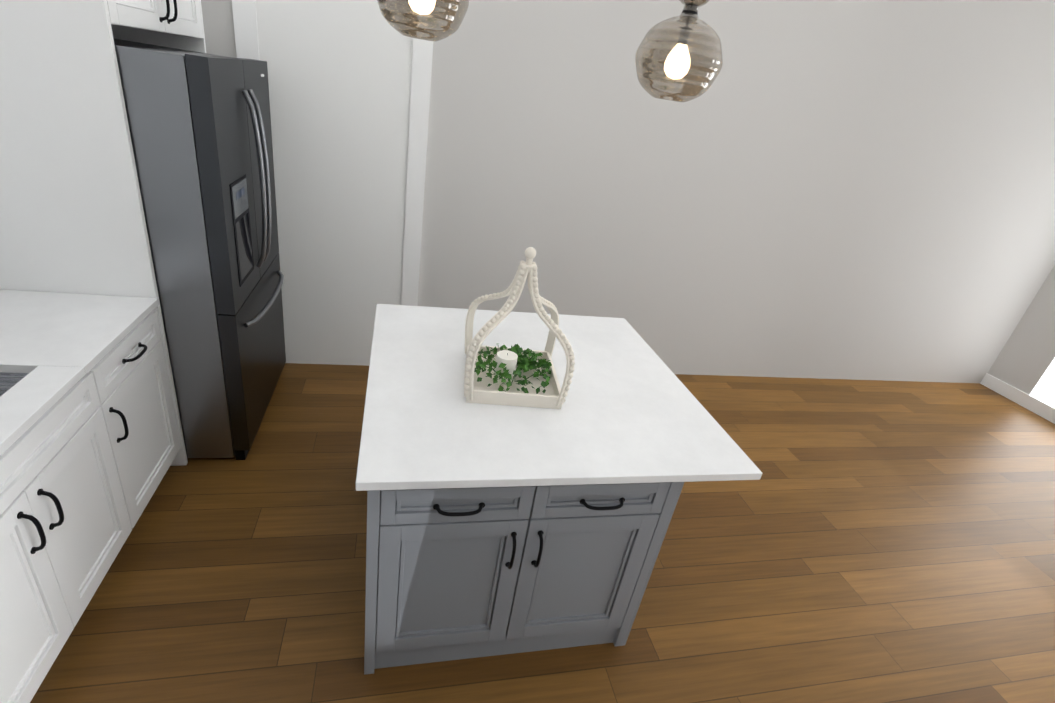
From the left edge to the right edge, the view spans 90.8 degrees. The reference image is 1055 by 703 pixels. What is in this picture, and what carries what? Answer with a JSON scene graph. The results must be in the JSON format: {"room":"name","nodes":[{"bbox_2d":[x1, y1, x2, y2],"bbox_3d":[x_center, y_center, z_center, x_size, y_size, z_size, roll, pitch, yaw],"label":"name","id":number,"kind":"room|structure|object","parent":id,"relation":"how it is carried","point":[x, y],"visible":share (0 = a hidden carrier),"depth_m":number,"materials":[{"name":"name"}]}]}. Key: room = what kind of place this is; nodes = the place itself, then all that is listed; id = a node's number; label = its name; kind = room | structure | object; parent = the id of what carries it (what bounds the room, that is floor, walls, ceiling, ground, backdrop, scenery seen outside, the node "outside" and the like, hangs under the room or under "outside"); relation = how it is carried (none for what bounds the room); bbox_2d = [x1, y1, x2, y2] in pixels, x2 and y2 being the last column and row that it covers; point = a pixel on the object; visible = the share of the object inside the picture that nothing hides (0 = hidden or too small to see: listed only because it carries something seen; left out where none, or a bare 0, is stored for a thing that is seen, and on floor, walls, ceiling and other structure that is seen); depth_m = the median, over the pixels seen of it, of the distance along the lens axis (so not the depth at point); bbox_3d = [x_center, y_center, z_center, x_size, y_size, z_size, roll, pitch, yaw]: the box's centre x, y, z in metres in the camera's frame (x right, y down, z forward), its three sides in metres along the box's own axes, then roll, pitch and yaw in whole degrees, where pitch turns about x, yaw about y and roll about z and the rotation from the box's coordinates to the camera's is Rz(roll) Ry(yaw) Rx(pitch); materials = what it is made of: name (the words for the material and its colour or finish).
{"room":"kitchen","nodes":[
{"label":"kitchen","id":0,"kind":"room"},
{"bbox_2d":[30,363,1054,702],"bbox_3d":[1.399,1.171,2.619,7.679,0.100,4.270,2,27,-15],"label":"floor","id":1,"kind":"structure","parent":0,"point":[876,541],"depth_m":2.44,"materials":[{"name":"brown wood"}]},
{"bbox_2d":[0,354,143,702],"bbox_3d":[-1.808,0.610,1.544,0.685,0.884,0.935,2,27,-15],"label":"base cabinet","id":2,"kind":"object","parent":1,"relation":"on","point":[86,460],"depth_m":1.64,"materials":[{"name":"white wood"}]},
{"bbox_2d":[0,289,158,455],"bbox_3d":[-1.451,0.554,0.969,1.083,0.234,2.958,2,27,-15],"label":"countertop","id":3,"kind":"structure","parent":2,"relation":"on","point":[55,347],"depth_m":1.82,"materials":[{"name":"stone"}]},
{"bbox_2d":[0,0,205,465],"bbox_3d":[-1.945,-0.812,2.427,0.753,2.580,1.141,2,27,-15],"label":"surround","id":4,"kind":"object","parent":1,"relation":"on","point":[72,218],"visible":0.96,"depth_m":1.97,"materials":[{"name":"white"}]},
{"bbox_2d":[108,311,180,508],"bbox_3d":[-1.938,0.316,2.091,0.685,0.884,0.599,2,27,-15],"label":"base cabinet","id":5,"kind":"object","parent":1,"relation":"on","point":[139,370],"depth_m":2.22,"materials":[{"name":"white wood"}]},
{"bbox_2d":[113,38,285,459],"bbox_3d":[-1.814,-0.491,2.632,0.981,1.870,0.961,2,27,-15],"label":"refrigerator","id":6,"kind":"object","parent":1,"relation":"on","point":[199,123],"visible":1,"depth_m":2.31,"materials":[{"name":"grey metal"}]},
{"bbox_2d":[364,482,683,674],"bbox_3d":[-0.148,0.512,2.302,1.015,0.883,1.260,2,27,-15],"label":"kitchen island","id":7,"kind":"object","parent":1,"relation":"on","point":[458,573],"visible":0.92,"depth_m":1.77,"materials":[{"name":"grey wood"}]},
{"bbox_2d":[356,304,762,490],"bbox_3d":[0.029,0.102,2.147,1.308,0.030,1.278,2,27,-15],"label":"island countertop","id":8,"kind":"structure","parent":7,"relation":"on","point":[632,410],"depth_m":1.85,"materials":[{"name":"stone"}]},
{"bbox_2d":[464,247,574,408],"bbox_3d":[-0.027,-0.125,1.936,0.384,0.539,0.404,5,27,-9],"label":"decorative lantern","id":9,"kind":"object","parent":8,"relation":"on","point":[515,375],"visible":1,"depth_m":1.92,"materials":[{"name":"beige wood"}]},
{"bbox_2d":[201,0,1054,382],"bbox_3d":[1.220,-1.266,3.683,7.679,3.220,0.100,2,27,-15],"label":"wall","id":10,"kind":"structure","parent":0,"point":[835,188],"depth_m":3.71,"materials":[{"name":"grey paint"}]},
{"bbox_2d":[232,0,432,365],"bbox_3d":[-1.139,-1.090,3.145,1.060,2.680,0.025,2,27,-15],"label":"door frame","id":11,"kind":"structure","parent":10,"relation":"attached to","point":[349,82],"depth_m":3.13,"materials":[{"name":"white paint"}]},
{"bbox_2d":[988,265,1054,394],"bbox_3d":[5.313,-0.153,2.836,0.100,3.220,4.270,2,27,-15],"label":"wall","id":12,"kind":"structure","parent":0,"point":[1024,359],"depth_m":4.88,"materials":[{"name":"grey paint"}]},
{"bbox_2d":[980,373,1054,423],"bbox_3d":[5.026,1.216,3.506,0.015,0.120,4.070,2,27,-15],"label":"baseboard","id":13,"kind":"structure","parent":12,"relation":"attached to","point":[1025,400],"depth_m":4.94,"materials":[{"name":"white wood"}]},
{"bbox_2d":[1030,358,1054,407],"bbox_3d":[5.176,0.154,3.103,0.001,2.300,3.020,2,27,-15],"label":"glazing","id":14,"kind":"object","parent":12,"relation":"attached to","point":[1043,390],"visible":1,"depth_m":4.75,"materials":[{"name":"glass"}]},
{"bbox_3d":[1.895,-1.767,1.154,7.679,0.100,4.270,2,27,-15],"label":"ceiling","id":15,"kind":"structure","parent":0,"visible":0},
{"bbox_2d":[377,0,468,40],"bbox_3d":[-0.243,-1.493,1.345,0.281,1.189,0.281,2,27,-15],"label":"pendant light","id":16,"kind":"object","parent":15,"relation":"hanging from","point":[433,20],"visible":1,"depth_m":1.51,"materials":[{"name":"clear glass"}]},
{"bbox_2d":[635,0,722,101],"bbox_3d":[0.567,-1.393,1.475,0.281,1.239,0.281,2,27,-15],"label":"pendant light","id":17,"kind":"object","parent":15,"relation":"hanging from","point":[679,58],"visible":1,"depth_m":1.61,"materials":[{"name":"clear glass"}]}
]}

